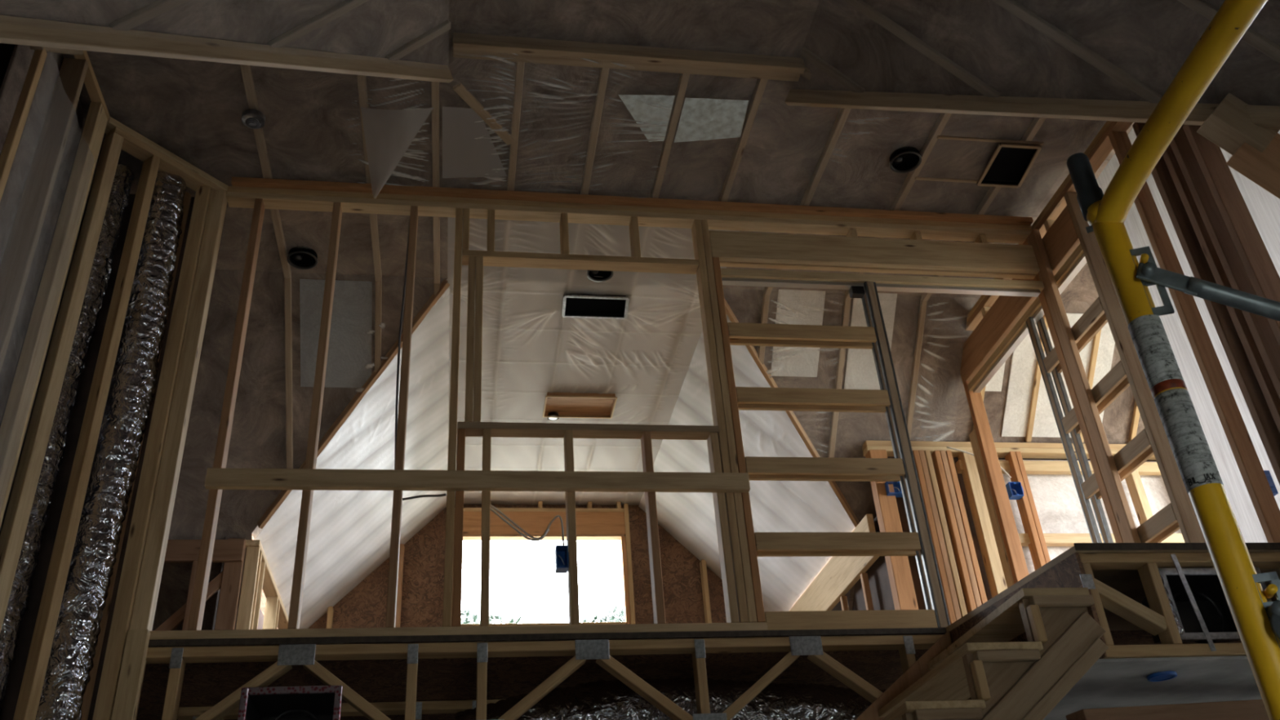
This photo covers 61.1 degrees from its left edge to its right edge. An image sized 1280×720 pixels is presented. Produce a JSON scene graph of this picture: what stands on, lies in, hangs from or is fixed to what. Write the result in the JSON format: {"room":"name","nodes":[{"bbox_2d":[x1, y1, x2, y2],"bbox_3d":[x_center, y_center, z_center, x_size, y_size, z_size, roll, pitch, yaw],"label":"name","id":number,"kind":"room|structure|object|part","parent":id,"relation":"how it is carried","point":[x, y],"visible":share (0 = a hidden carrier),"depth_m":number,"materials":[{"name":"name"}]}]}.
{"room":"house under construction","nodes":[
{"label":"house under construction","id":0,"kind":"room"},
{"bbox_2d":[0,43,110,534],"bbox_3d":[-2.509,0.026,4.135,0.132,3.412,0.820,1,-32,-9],"label":"wall","id":1,"kind":"structure","parent":0,"point":[42,116],"depth_m":4.61,"materials":[{"name":"brown wood"}]},
{"bbox_3d":[-2.571,0.038,4.135,0.010,3.400,0.770,1,-32,-9],"label":"backing panel","id":2,"kind":"part","parent":1,"relation":"part of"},
{"bbox_3d":[-2.542,-1.360,4.735,0.050,0.495,0.035,1,-77,-9],"label":"plate","id":3,"kind":"part","parent":1,"relation":"part of","materials":[{"name":"wood"}]},
{"bbox_3d":[-2.616,-1.312,5.176,0.050,0.035,0.460,1,-32,-9],"label":"plate","id":4,"kind":"part","parent":1,"relation":"part of","materials":[{"name":"brown wood"}]},
{"bbox_2d":[0,116,227,719],"bbox_3d":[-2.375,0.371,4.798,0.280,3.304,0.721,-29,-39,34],"label":"wall","id":5,"kind":"structure","parent":0,"point":[122,678],"depth_m":4.78,"materials":[{"name":"brown wood"}]},
{"bbox_2d":[0,162,134,715],"bbox_3d":[-2.580,0.211,4.797,0.182,2.802,0.186,1,-32,-9],"label":"flexible duct","id":6,"kind":"object","parent":5,"relation":"attached to","point":[101,268],"visible":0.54,"depth_m":4.73,"materials":[{"name":"silver metal"}]},
{"bbox_2d":[35,171,186,719],"bbox_3d":[-2.367,0.308,4.921,0.217,2.906,0.236,-11,-32,10],"label":"flexible duct","id":7,"kind":"object","parent":5,"relation":"attached to","point":[131,392],"visible":0.8,"depth_m":4.78,"materials":[{"name":"silver metal"}]},
{"bbox_3d":[-2.206,0.475,4.914,0.065,3.227,0.095,1,-32,-9],"label":"corner post","id":8,"kind":"part","parent":5,"relation":"part of","materials":[{"name":"brown wood"}]},
{"bbox_3d":[-2.442,-1.002,5.606,0.089,0.038,0.636,-24,-37,28],"label":"plate","id":9,"kind":"part","parent":5,"relation":"part of","materials":[{"name":"brown wood"}]},
{"bbox_3d":[-2.444,-1.035,5.627,0.089,0.038,0.716,-24,-37,28],"label":"plate","id":10,"kind":"part","parent":5,"relation":"part of","materials":[{"name":"brown wood"}]},
{"bbox_3d":[-2.140,0.486,4.940,0.071,3.227,0.080,1,-32,-9],"label":"corner post","id":11,"kind":"part","parent":5,"relation":"part of","materials":[{"name":"brown wood"}]},
{"bbox_2d":[148,627,946,646],"bbox_3d":[-0.327,1.221,4.788,3.570,0.028,0.006,1,-32,-9],"label":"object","id":12,"kind":"structure","parent":5,"relation":"attached to","point":[317,640],"depth_m":4.76,"materials":[{"name":"wood"}]},
{"bbox_2d":[154,539,245,631],"bbox_3d":[-2.780,1.696,6.516,0.624,1.292,0.065,1,-32,-9],"label":"wall","id":13,"kind":"structure","parent":0,"point":[177,550],"depth_m":6.77,"materials":[{"name":"wood"}]},
{"bbox_2d":[210,537,263,630],"bbox_3d":[-2.773,2.231,7.481,0.010,1.390,2.100,1,-32,-9],"label":"wall","id":14,"kind":"structure","parent":0,"point":[260,622],"depth_m":6.76,"materials":[{"name":"wood"}]},
{"bbox_2d":[214,538,288,630],"bbox_3d":[-2.639,2.232,7.421,0.195,1.312,2.040,1,-32,-9],"label":"wall","id":15,"kind":"structure","parent":0,"point":[257,576],"depth_m":6.83,"materials":[{"name":"brown wood"}]},
{"bbox_3d":[-2.530,1.703,6.578,0.110,1.312,0.040,1,-32,-9],"label":"corner post","id":16,"kind":"part","parent":15,"relation":"part of","materials":[{"name":"wood"}]},
{"bbox_3d":[-2.629,1.698,7.771,0.089,0.038,2.020,1,-32,-9],"label":"plate","id":17,"kind":"part","parent":15,"relation":"part of","materials":[{"name":"brown wood"}]},
{"bbox_2d":[252,500,831,629],"bbox_3d":[0.284,3.470,8.517,9.700,6.200,0.015,1,-32,-9],"label":"wall","id":18,"kind":"structure","parent":0,"point":[365,606],"depth_m":9.32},
{"bbox_2d":[326,528,711,628],"bbox_3d":[-0.794,2.401,8.922,3.950,2.362,0.090,1,-32,-9],"label":"framing","id":19,"kind":"object","parent":18,"relation":"attached to","point":[707,609],"visible":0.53,"depth_m":9.13,"materials":[{"name":"brown wood"}]},
{"bbox_2d":[451,500,635,626],"bbox_3d":[-0.819,2.331,8.961,1.590,2.520,0.090,1,-32,-9],"label":"window","id":20,"kind":"structure","parent":19,"relation":"attached to","point":[592,524],"depth_m":9.46,"materials":[{"name":"orange wood"}]},
{"bbox_3d":[-0.873,1.546,9.447,1.480,0.020,0.090,1,-32,-9],"label":"header plate","id":21,"kind":"part","parent":20,"relation":"part of","materials":[{"name":"brown wood"}]},
{"bbox_3d":[-0.822,2.222,9.029,1.420,0.038,0.090,1,-32,-9],"label":"sill","id":22,"kind":"part","parent":20,"relation":"part of","materials":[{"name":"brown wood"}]},
{"bbox_3d":[-0.891,1.340,9.573,1.505,0.035,0.090,1,-32,-9],"label":"header plate","id":23,"kind":"part","parent":20,"relation":"part of","materials":[{"name":"brown wood"}]},
{"bbox_2d":[252,222,855,628],"bbox_3d":[-0.526,0.699,7.622,4.070,1.259,4.200,1,-32,-9],"label":"ceiling","id":24,"kind":"structure","parent":0,"point":[653,359],"depth_m":7.87,"materials":[{"name":"white"}]},
{"bbox_2d":[546,411,559,420],"bbox_3d":[-0.658,0.428,8.223,0.092,0.031,0.091,1,-32,-9],"label":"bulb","id":25,"kind":"object","parent":24,"relation":"attached to","point":[552,412],"visible":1,"depth_m":8.20,"materials":[{"name":"glass"}]},
{"bbox_3d":[-0.657,0.439,8.216,0.072,0.004,0.071,1,-32,-9],"label":"plate","id":26,"kind":"part","parent":25,"relation":"part of","materials":[{"name":"metal"}]},
{"bbox_2d":[542,391,617,418],"bbox_3d":[-0.454,0.339,8.119,0.529,0.046,0.314,1,-32,-9],"label":"ceiling hatch","id":27,"kind":"object","parent":24,"relation":"attached to","point":[568,405],"visible":1,"depth_m":8.16,"materials":[{"name":"brown wood"}]},
{"bbox_2d":[561,292,629,319],"bbox_3d":[-0.288,-0.356,7.023,0.441,0.046,0.245,1,-32,-9],"label":"ceiling vent","id":28,"kind":"object","parent":24,"relation":"in","point":[575,304],"visible":1,"depth_m":7.06,"materials":[{"name":"black metal"}]},
{"bbox_2d":[586,270,613,281],"bbox_3d":[-0.248,-0.550,6.713,0.166,0.046,0.166,1,-32,-9],"label":"can","id":29,"kind":"object","parent":24,"relation":"attached to","point":[593,275],"visible":0.61,"depth_m":6.76,"materials":[{"name":"black metal"}]},
{"bbox_2d":[591,270,598,274],"bbox_3d":[-0.281,-0.551,6.732,0.048,0.016,0.048,1,-32,-9],"label":"socket","id":30,"kind":"object","parent":29,"relation":"attached to","point":[593,272],"depth_m":6.73,"materials":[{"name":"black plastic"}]},
{"bbox_2d":[0,0,1279,631],"bbox_3d":[1.154,-0.518,3.855,9.700,3.383,12.350,1,-32,-9],"label":"ceiling","id":31,"kind":"structure","parent":0,"point":[832,89],"depth_m":5.73,"materials":[{"name":"brown wood"}]},
{"bbox_2d":[241,109,265,128],"bbox_3d":[-1.935,-1.194,5.421,0.112,0.058,0.112,1,-32,-9],"label":"junction box","id":32,"kind":"object","parent":31,"relation":"attached to","point":[251,118],"visible":1,"depth_m":5.42,"materials":[{"name":"metal"}]},
{"bbox_2d":[286,246,317,269],"bbox_3d":[-1.997,-0.605,6.420,0.177,0.046,0.177,1,-32,-9],"label":"can","id":33,"kind":"object","parent":31,"relation":"attached to","point":[299,257],"visible":1,"depth_m":6.44,"materials":[{"name":"black metal"}]},
{"bbox_2d":[293,254,302,261],"bbox_3d":[-2.031,-0.606,6.439,0.048,0.016,0.048,1,-32,-9],"label":"socket","id":34,"kind":"object","parent":33,"relation":"attached to","point":[296,257],"depth_m":6.43,"materials":[{"name":"black plastic"}]},
{"bbox_2d":[360,106,434,199],"bbox_3d":[-1.250,-1.065,5.613,0.360,0.147,0.560,1,-32,-9],"label":"flap","id":35,"kind":"object","parent":31,"relation":"hanging from","point":[388,134],"visible":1,"depth_m":5.53,"materials":[{"name":"grey"}]},
{"bbox_2d":[442,106,506,177],"bbox_3d":[-0.864,-1.129,5.712,0.350,0.005,0.540,1,-32,-9],"label":"ceiling panel","id":36,"kind":"object","parent":31,"relation":"attached to","point":[464,155],"visible":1,"depth_m":5.72,"materials":[{"name":"grey"}]},
{"bbox_2d":[618,94,675,142],"bbox_3d":[0.010,-1.257,5.630,0.290,0.005,0.345,1,-32,-9],"label":"film patch","id":37,"kind":"object","parent":31,"relation":"attached to","point":[651,113],"visible":1,"depth_m":5.60,"materials":[{"name":"plastic"}]},
{"bbox_2d":[674,97,748,142],"bbox_3d":[0.380,-1.249,5.689,0.350,0.005,0.340,1,-32,-9],"label":"film patch","id":38,"kind":"object","parent":31,"relation":"attached to","point":[701,118],"visible":1,"depth_m":5.67,"materials":[{"name":"plastic"}]},
{"bbox_2d":[888,146,921,173],"bbox_3d":[1.472,-1.113,6.022,0.177,0.046,0.177,1,-32,-9],"label":"can","id":39,"kind":"object","parent":31,"relation":"attached to","point":[905,159],"visible":1,"depth_m":6.04,"materials":[{"name":"black metal"}]},
{"bbox_2d":[893,155,902,164],"bbox_3d":[1.439,-1.114,6.040,0.048,0.016,0.048,1,-32,-9],"label":"socket","id":40,"kind":"object","parent":39,"relation":"attached to","point":[899,160],"depth_m":6.03,"materials":[{"name":"black plastic"}]},
{"bbox_3d":[1.873,-1.027,6.226,0.620,0.012,0.020,1,-32,-9],"label":"vent trim","id":41,"kind":"part","parent":31,"relation":"part of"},
{"bbox_3d":[1.923,-1.204,5.946,0.620,0.012,0.020,1,-32,-9],"label":"vent trim","id":42,"kind":"part","parent":31,"relation":"part of","materials":[{"name":"wood"}]},
{"bbox_2d":[976,142,1041,187],"bbox_3d":[2.081,-1.099,6.108,0.277,0.032,0.341,1,-32,-9],"label":"ceiling vent","id":43,"kind":"object","parent":31,"relation":"in","point":[1010,164],"visible":1,"depth_m":6.13,"materials":[{"name":"black metal"}]},
{"bbox_2d":[1196,93,1279,199],"bbox_3d":[2.917,-0.284,3.825,1.557,1.597,0.115,1,-32,-9],"label":"beam","id":44,"kind":"structure","parent":31,"relation":"attached to","point":[1255,149],"depth_m":4.00,"materials":[{"name":"brown wood"}]},
{"bbox_2d":[149,177,1141,639],"bbox_3d":[0.151,0.168,5.561,4.650,2.510,0.149,1,-32,-9],"label":"wall","id":45,"kind":"structure","parent":0,"point":[728,480],"depth_m":5.64,"materials":[{"name":"brown wood"}]},
{"bbox_2d":[394,220,446,500],"bbox_3d":[-1.102,-0.050,5.567,0.272,1.698,0.057,-4,-32,-1],"label":"electrical cable","id":46,"kind":"object","parent":45,"relation":"attached to","point":[406,266],"visible":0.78,"depth_m":5.47,"materials":[{"name":"grey plastic"}]},
{"bbox_3d":[-0.743,1.207,4.779,2.685,0.040,0.089,1,-32,-9],"label":"plate","id":47,"kind":"part","parent":45,"relation":"part of","materials":[{"name":"brown wood"}]},
{"bbox_3d":[-0.714,0.569,5.109,2.527,0.091,0.039,1,-32,-9],"label":"guard rail","id":48,"kind":"part","parent":45,"relation":"part of","materials":[{"name":"brown wood"}]},
{"bbox_2d":[490,507,549,541],"bbox_3d":[-0.579,0.776,5.159,0.297,0.183,0.010,1,-32,-9],"label":"electrical cable","id":49,"kind":"object","parent":45,"relation":"attached to","point":[491,509],"visible":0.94,"depth_m":5.14,"materials":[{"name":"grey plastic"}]},
{"bbox_2d":[490,504,564,545],"bbox_3d":[-0.553,0.776,5.141,0.382,0.245,0.031,1,-32,-9],"label":"electrical cable","id":50,"kind":"object","parent":45,"relation":"attached to","point":[491,505],"visible":0.94,"depth_m":5.15,"materials":[{"name":"grey plastic"}]},
{"bbox_2d":[554,545,568,573],"bbox_3d":[-0.359,0.924,5.030,0.066,0.110,0.070,1,-32,-9],"label":"electrical box","id":51,"kind":"object","parent":45,"relation":"attached to","point":[562,555],"visible":0.99,"depth_m":5.03,"materials":[{"name":"blue plastic"}]},
{"bbox_3d":[-0.245,0.354,5.407,1.313,0.038,0.089,1,-32,-9],"label":"window sill","id":52,"kind":"part","parent":45,"relation":"part of","materials":[{"name":"wood"}]},
{"bbox_3d":[0.077,-0.802,6.195,4.640,0.038,0.089,1,-32,-9],"label":"plate","id":53,"kind":"part","parent":45,"relation":"part of","materials":[{"name":"brown wood"}]},
{"bbox_3d":[0.075,-0.835,6.215,4.640,0.039,0.089,1,-32,-9],"label":"plate","id":54,"kind":"part","parent":45,"relation":"part of","materials":[{"name":"brown wood"}]},
{"bbox_2d":[720,267,1044,630],"bbox_3d":[1.462,0.408,5.682,1.933,2.060,0.089,1,-32,-9],"label":"door frame","id":55,"kind":"structure","parent":45,"relation":"attached to","point":[917,543],"depth_m":5.60,"materials":[{"name":"brown wood"}]},
{"bbox_3d":[2.422,0.299,5.943,0.037,2.397,0.058,1,-32,-9],"label":"corner post","id":56,"kind":"part","parent":45,"relation":"part of","materials":[{"name":"beige wood"}]},
{"bbox_3d":[2.433,0.259,5.880,0.037,2.397,0.090,1,-32,-9],"label":"corner post","id":57,"kind":"part","parent":45,"relation":"part of","materials":[{"name":"brown wood"}]},
{"bbox_2d":[136,546,1279,719],"bbox_3d":[0.680,2.093,6.326,9.500,0.026,5.220,1,-32,-9],"label":"floor","id":58,"kind":"structure","parent":0,"point":[204,684],"depth_m":5.17,"materials":[{"name":"wood"}]},
{"bbox_2d":[177,698,506,719],"bbox_3d":[-0.433,1.944,5.504,3.690,0.434,0.092,1,-32,-9],"label":"truss","id":59,"kind":"object","parent":58,"relation":"attached to","point":[436,706],"visible":0.12,"depth_m":5.44,"materials":[{"name":"brown wood"}]},
{"bbox_3d":[-1.118,1.760,5.443,0.045,0.085,0.003,1,-32,-9],"label":"nail plate","id":60,"kind":"part","parent":59,"relation":"part of","materials":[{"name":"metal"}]},
{"bbox_3d":[-0.827,1.768,5.491,0.045,0.085,0.003,1,-32,-9],"label":"nail plate","id":61,"kind":"part","parent":59,"relation":"part of","materials":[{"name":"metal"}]},
{"bbox_2d":[146,634,944,719],"bbox_3d":[-0.290,1.443,4.710,3.690,0.434,0.092,1,-32,-9],"label":"truss","id":62,"kind":"object","parent":58,"relation":"attached to","point":[286,655],"visible":0.89,"depth_m":4.72,"materials":[{"name":"brown wood"}]},
{"bbox_3d":[-1.917,1.404,4.443,0.042,0.349,0.079,1,-32,-9],"label":"web post","id":63,"kind":"part","parent":62,"relation":"part of","materials":[{"name":"brown wood"}]},
{"bbox_3d":[-1.921,1.235,4.493,0.045,0.085,0.003,1,-32,-9],"label":"nail plate","id":64,"kind":"part","parent":62,"relation":"part of","materials":[{"name":"metal"}]},
{"bbox_2d":[237,684,342,719],"bbox_3d":[-1.443,1.550,4.495,0.401,0.325,0.254,1,-32,-9],"label":"boot","id":65,"kind":"object","parent":62,"relation":"attached to","point":[300,702],"visible":1,"depth_m":4.51,"materials":[{"name":"black metal"}]},
{"bbox_3d":[-1.448,1.243,4.574,0.150,0.088,0.003,1,-32,-9],"label":"nail plate","id":66,"kind":"part","parent":62,"relation":"part of","materials":[{"name":"metal"}]},
{"bbox_3d":[-0.970,1.429,4.598,0.042,0.349,0.079,1,-32,-9],"label":"web post","id":67,"kind":"part","parent":62,"relation":"part of","materials":[{"name":"brown wood"}]},
{"bbox_3d":[-0.974,1.259,4.649,0.045,0.085,0.003,1,-32,-9],"label":"nail plate","id":68,"kind":"part","parent":62,"relation":"part of","materials":[{"name":"metal"}]},
{"bbox_3d":[-0.679,1.436,4.646,0.042,0.349,0.079,1,-32,-9],"label":"web post","id":69,"kind":"part","parent":62,"relation":"part of","materials":[{"name":"brown wood"}]},
{"bbox_3d":[-0.683,1.267,4.697,0.045,0.085,0.003,1,-32,-9],"label":"nail plate","id":70,"kind":"part","parent":62,"relation":"part of","materials":[{"name":"metal"}]},
{"bbox_3d":[-0.210,1.275,4.777,0.150,0.088,0.003,1,-32,-9],"label":"nail plate","id":71,"kind":"part","parent":62,"relation":"part of","materials":[{"name":"metal"}]},
{"bbox_3d":[0.269,1.292,4.853,0.045,0.085,0.003,1,-32,-9],"label":"nail plate","id":72,"kind":"part","parent":62,"relation":"part of","materials":[{"name":"metal"}]},
{"bbox_3d":[0.273,1.461,4.803,0.042,0.349,0.079,1,-32,-9],"label":"web post","id":73,"kind":"part","parent":62,"relation":"part of","materials":[{"name":"brown wood"}]},
{"bbox_3d":[0.305,1.572,4.683,0.150,0.090,0.003,1,-32,-9],"label":"nail plate","id":74,"kind":"part","parent":62,"relation":"part of","materials":[{"name":"metal"}]},
{"bbox_3d":[0.757,1.300,4.936,0.150,0.088,0.003,1,-32,-9],"label":"nail plate","id":75,"kind":"part","parent":62,"relation":"part of","materials":[{"name":"metal"}]},
{"bbox_3d":[1.249,1.486,4.963,0.042,0.349,0.079,1,-32,-9],"label":"web post","id":76,"kind":"part","parent":62,"relation":"part of","materials":[{"name":"brown wood"}]},
{"bbox_3d":[1.245,1.317,5.014,0.045,0.085,0.003,1,-32,-9],"label":"nail plate","id":77,"kind":"part","parent":62,"relation":"part of","materials":[{"name":"metal"}]},
{"bbox_2d":[453,677,885,719],"bbox_3d":[0.288,1.770,5.135,2.314,0.513,0.464,1,-32,-9],"label":"flexible duct","id":78,"kind":"object","parent":58,"relation":"hanging from","point":[601,700],"visible":0.75,"depth_m":5.03,"materials":[{"name":"silver metal"}]},
{"bbox_2d":[949,551,1279,699],"bbox_3d":[2.622,1.220,4.727,2.232,0.412,1.008,1,-32,-9],"label":"truss","id":79,"kind":"object","parent":58,"relation":"attached to","point":[1075,571],"visible":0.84,"depth_m":4.23,"materials":[{"name":"brown wood"}]},
{"bbox_2d":[855,587,1108,719],"bbox_3d":[0.882,1.672,4.104,1.680,1.610,1.011,1,-32,-9],"label":"staircase","id":80,"kind":"structure","parent":79,"relation":"attached to","point":[1003,679],"depth_m":4.03,"materials":[{"name":"brown wood"}]},
{"bbox_3d":[1.732,0.857,4.194,0.050,0.060,0.003,1,-32,-9],"label":"nail plate","id":81,"kind":"part","parent":79,"relation":"part of","materials":[{"name":"metal"}]},
{"bbox_3d":[1.750,0.953,4.192,0.040,0.328,0.075,1,-32,-9],"label":"web post","id":82,"kind":"part","parent":79,"relation":"part of","materials":[{"name":"brown wood"}]},
{"bbox_3d":[2.031,0.960,4.238,0.040,0.328,0.075,1,-32,-9],"label":"web post","id":83,"kind":"part","parent":79,"relation":"part of","materials":[{"name":"brown wood"}]},
{"bbox_2d":[1160,574,1183,635],"bbox_3d":[2.072,0.960,4.249,0.044,0.241,0.035,1,-32,-9],"label":"wrap","id":84,"kind":"object","parent":79,"relation":"attached to","point":[1179,626],"visible":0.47,"depth_m":4.21,"materials":[{"name":"silver metal"}]},
{"bbox_2d":[1170,553,1216,651],"bbox_3d":[2.149,0.938,4.215,0.057,0.392,0.004,1,-32,-9],"label":"strap","id":85,"kind":"object","parent":79,"relation":"attached to","point":[1174,557],"visible":1,"depth_m":4.21,"materials":[{"name":"metal"}]},
{"bbox_2d":[1141,567,1271,643],"bbox_3d":[2.283,1.021,4.389,0.456,0.295,0.234,1,-32,-9],"label":"boot","id":86,"kind":"object","parent":79,"relation":"on","point":[1204,584],"visible":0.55,"depth_m":4.46,"materials":[{"name":"black metal"}]},
{"bbox_2d":[831,516,894,610],"bbox_3d":[1.471,2.256,7.993,0.010,1.340,2.500,1,-32,-9],"label":"wall","id":87,"kind":"structure","parent":0,"point":[877,574],"depth_m":7.32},
{"bbox_2d":[862,440,1184,624],"bbox_3d":[3.402,1.385,7.270,3.660,1.817,0.109,1,-32,-9],"label":"wall","id":88,"kind":"structure","parent":0,"point":[962,582],"depth_m":7.25,"materials":[{"name":"brown wood"}]},
{"bbox_3d":[1.665,1.369,6.955,0.120,1.737,0.089,1,-32,-9],"label":"corner post","id":89,"kind":"part","parent":88,"relation":"part of","materials":[{"name":"orange wood"}]},
{"bbox_2d":[884,481,902,497],"bbox_3d":[1.721,0.860,7.221,0.171,0.090,0.070,1,-32,-9],"label":"electrical box","id":90,"kind":"object","parent":88,"relation":"attached to","point":[898,493],"visible":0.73,"depth_m":7.21,"materials":[{"name":"blue plastic"}]},
{"bbox_2d":[887,457,991,609],"bbox_3d":[2.082,1.419,7.094,0.720,1.740,0.010,1,-32,-9],"label":"board","id":91,"kind":"object","parent":88,"relation":"attached to","point":[904,524],"depth_m":7.21,"materials":[{"name":"wood"}]},
{"bbox_3d":[3.344,0.637,7.744,3.660,0.042,0.089,1,-32,-9],"label":"plate","id":92,"kind":"part","parent":88,"relation":"part of","materials":[{"name":"brown wood"}]},
{"bbox_3d":[3.346,0.671,7.723,3.660,0.038,0.089,1,-32,-9],"label":"plate","id":93,"kind":"part","parent":88,"relation":"part of","materials":[{"name":"brown wood"}]},
{"bbox_2d":[1005,481,1024,499],"bbox_3d":[2.544,0.888,7.358,0.096,0.100,0.070,1,-32,-9],"label":"electrical box","id":94,"kind":"object","parent":88,"relation":"attached to","point":[1015,491],"visible":0.99,"depth_m":7.35,"materials":[{"name":"blue plastic"}]},
{"bbox_2d":[946,446,1011,478],"bbox_3d":[2.315,0.695,7.401,0.408,0.249,0.024,0,-32,-7],"label":"electrical cable","id":95,"kind":"object","parent":94,"relation":"attached to","point":[955,449],"visible":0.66,"depth_m":7.42,"materials":[{"name":"grey plastic"}]},
{"bbox_2d":[998,459,1181,574],"bbox_3d":[3.865,1.475,7.402,2.900,1.740,0.004,1,-32,-9],"label":"window","id":96,"kind":"structure","parent":0,"point":[1059,508],"depth_m":7.54,"materials":[{"name":"glass"}]},
{"bbox_2d":[960,120,1279,587],"bbox_3d":[2.569,0.445,5.787,0.203,2.982,2.710,1,-32,-9],"label":"wall","id":97,"kind":"structure","parent":0,"point":[1221,242],"depth_m":5.17,"materials":[{"name":"brown wood"}]},
{"bbox_3d":[2.321,1.228,6.821,0.089,1.752,0.080,1,-32,-9],"label":"jamb post","id":98,"kind":"part","parent":97,"relation":"part of","materials":[{"name":"brown wood"}]},
{"bbox_3d":[2.321,1.043,6.846,0.089,2.092,0.045,1,-32,-9],"label":"jamb post","id":99,"kind":"part","parent":97,"relation":"part of","materials":[{"name":"orange wood"}]},
{"bbox_3d":[2.395,-0.724,6.679,0.089,0.039,2.320,1,-32,-9],"label":"plate","id":100,"kind":"part","parent":97,"relation":"part of","materials":[{"name":"brown wood"}]},
{"bbox_3d":[2.397,-0.691,6.659,0.089,0.038,2.320,1,-32,-9],"label":"plate","id":101,"kind":"part","parent":97,"relation":"part of","materials":[{"name":"brown wood"}]},
{"bbox_2d":[967,243,1179,542],"bbox_3d":[2.444,0.633,6.166,0.089,2.060,1.560,1,-32,-9],"label":"door frame","id":102,"kind":"structure","parent":97,"relation":"attached to","point":[1163,523],"depth_m":6.04,"materials":[{"name":"wood"}]},
{"bbox_2d":[1073,542,1279,550],"bbox_3d":[3.682,0.782,4.569,4.015,0.030,0.008,1,-32,-9],"label":"trim","id":103,"kind":"structure","parent":97,"relation":"attached to","point":[1078,546],"depth_m":4.30,"materials":[{"name":"wood"}]},
{"bbox_3d":[2.732,-0.029,4.866,0.203,2.800,0.040,1,-32,-9],"label":"built post","id":104,"kind":"part","parent":97,"relation":"part of","materials":[{"name":"wood"}]},
{"bbox_3d":[2.758,-0.038,4.769,0.185,2.710,0.040,1,-32,-9],"label":"built post","id":105,"kind":"part","parent":97,"relation":"part of","materials":[{"name":"wood"}]},
{"bbox_3d":[2.753,-0.048,4.666,0.178,2.620,0.040,1,-32,-9],"label":"built post","id":106,"kind":"part","parent":97,"relation":"part of","materials":[{"name":"wood"}]},
{"bbox_3d":[2.744,-0.059,4.541,0.118,2.510,0.040,1,-32,-9],"label":"built post","id":107,"kind":"part","parent":97,"relation":"part of","materials":[{"name":"wood"}]},
{"bbox_2d":[1263,470,1278,496],"bbox_3d":[2.737,0.545,4.756,0.060,0.110,0.071,1,-32,-9],"label":"electrical box","id":108,"kind":"object","parent":97,"relation":"attached to","point":[1274,491],"visible":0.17,"depth_m":4.72,"materials":[{"name":"blue plastic"}]},
{"bbox_2d":[1043,655,1262,719],"bbox_3d":[2.701,1.403,4.621,2.300,0.012,0.970,1,-32,-9],"label":"ceiling","id":109,"kind":"structure","parent":0,"point":[1120,682],"depth_m":4.40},
{"bbox_2d":[1146,671,1177,681],"bbox_3d":[2.047,1.241,4.252,0.110,0.012,0.110,1,-32,-9],"label":"electrical box","id":110,"kind":"object","parent":109,"relation":"attached to","point":[1165,675],"visible":1,"depth_m":4.24,"materials":[{"name":"blue plastic"}]},
{"bbox_2d":[1096,128,1279,542],"bbox_3d":[2.885,-0.578,4.690,0.003,2.510,2.240,1,-32,-9],"label":"wall","id":111,"kind":"structure","parent":0,"point":[1264,207],"depth_m":5.20,"materials":[{"name":"white"}]},
{"bbox_3d":[1.412,2.965,1.733,9.700,0.200,12.400,1,-32,-9],"label":"floor","id":112,"kind":"structure","parent":0,"visible":0},
{"bbox_2d":[1066,699,1269,719],"bbox_3d":[2.354,2.469,3.719,1.438,2.605,0.214,8,-34,-19],"label":"wooden beam","id":113,"kind":"structure","parent":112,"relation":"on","point":[1249,709],"depth_m":4.19,"materials":[{"name":"brown wood"}]},
{"bbox_2d":[1066,0,1279,719],"bbox_3d":[0.844,0.642,0.692,0.070,2.727,0.782,1,-32,-9],"label":"pole","id":114,"kind":"object","parent":112,"relation":"on","point":[1256,620],"visible":1,"depth_m":1.44,"materials":[{"name":"metal"}]},
{"bbox_3d":[0.727,-0.112,1.551,0.036,0.115,0.005,-10,-32,9],"label":"lock plate","id":115,"kind":"part","parent":114,"relation":"part of","materials":[{"name":"metal"}]},
{"bbox_3d":[0.759,-0.439,1.345,0.047,0.128,0.759,1,-32,-9],"label":"arm","id":116,"kind":"part","parent":114,"relation":"part of","materials":[{"name":"yellow paint"}]},
{"bbox_2d":[1135,262,1279,321],"bbox_3d":[1.041,-0.011,1.455,0.651,0.365,0.025,-5,-32,1],"label":"brace","id":117,"kind":"object","parent":114,"relation":"attached to","point":[1239,300],"visible":1,"depth_m":1.51,"materials":[{"name":"grey paint"}]},
{"bbox_3d":[0.759,0.310,1.291,0.036,0.115,0.005,-10,-32,9],"label":"lock plate","id":118,"kind":"part","parent":114,"relation":"part of","materials":[{"name":"metal"}]},
{"bbox_3d":[0.602,2.357,6.756,9.500,0.013,4.200,1,-32,-9],"label":"floor","id":119,"kind":"structure","parent":0,"visible":0},
{"bbox_2d":[840,573,874,610],"bbox_3d":[1.452,2.265,7.708,0.040,1.032,1.438,1,-32,-9],"label":"wall","id":120,"kind":"structure","parent":119,"relation":"on","point":[864,576],"depth_m":7.33,"materials":[{"name":"brown wood"}]},
{"bbox_2d":[789,514,879,611],"bbox_3d":[1.376,1.786,8.213,0.045,0.300,2.360,1,-32,-9],"label":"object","id":121,"kind":"structure","parent":120,"relation":"on","point":[840,574],"depth_m":7.86,"materials":[{"name":"brown wood"}]},
{"label":"outside","id":122,"kind":"structure","parent":0,"visible":0},
{"label":"ground","id":123,"kind":"structure","parent":122,"visible":0},
{"bbox_2d":[461,607,522,623],"bbox_3d":[-3.707,10.300,22.431,3.506,10.406,3.671,-9,-32,8],"label":"tree","id":124,"kind":"object","parent":123,"relation":"on","point":[474,617],"visible":0.02,"depth_m":24.13,"materials":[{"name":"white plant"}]},
{"bbox_2d":[579,604,624,622],"bbox_3d":[-0.196,10.755,23.968,3.448,10.793,3.381,-28,-39,33],"label":"tree","id":125,"kind":"object","parent":123,"relation":"on","point":[618,618],"visible":0.02,"depth_m":25.79,"materials":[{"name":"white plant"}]}
]}

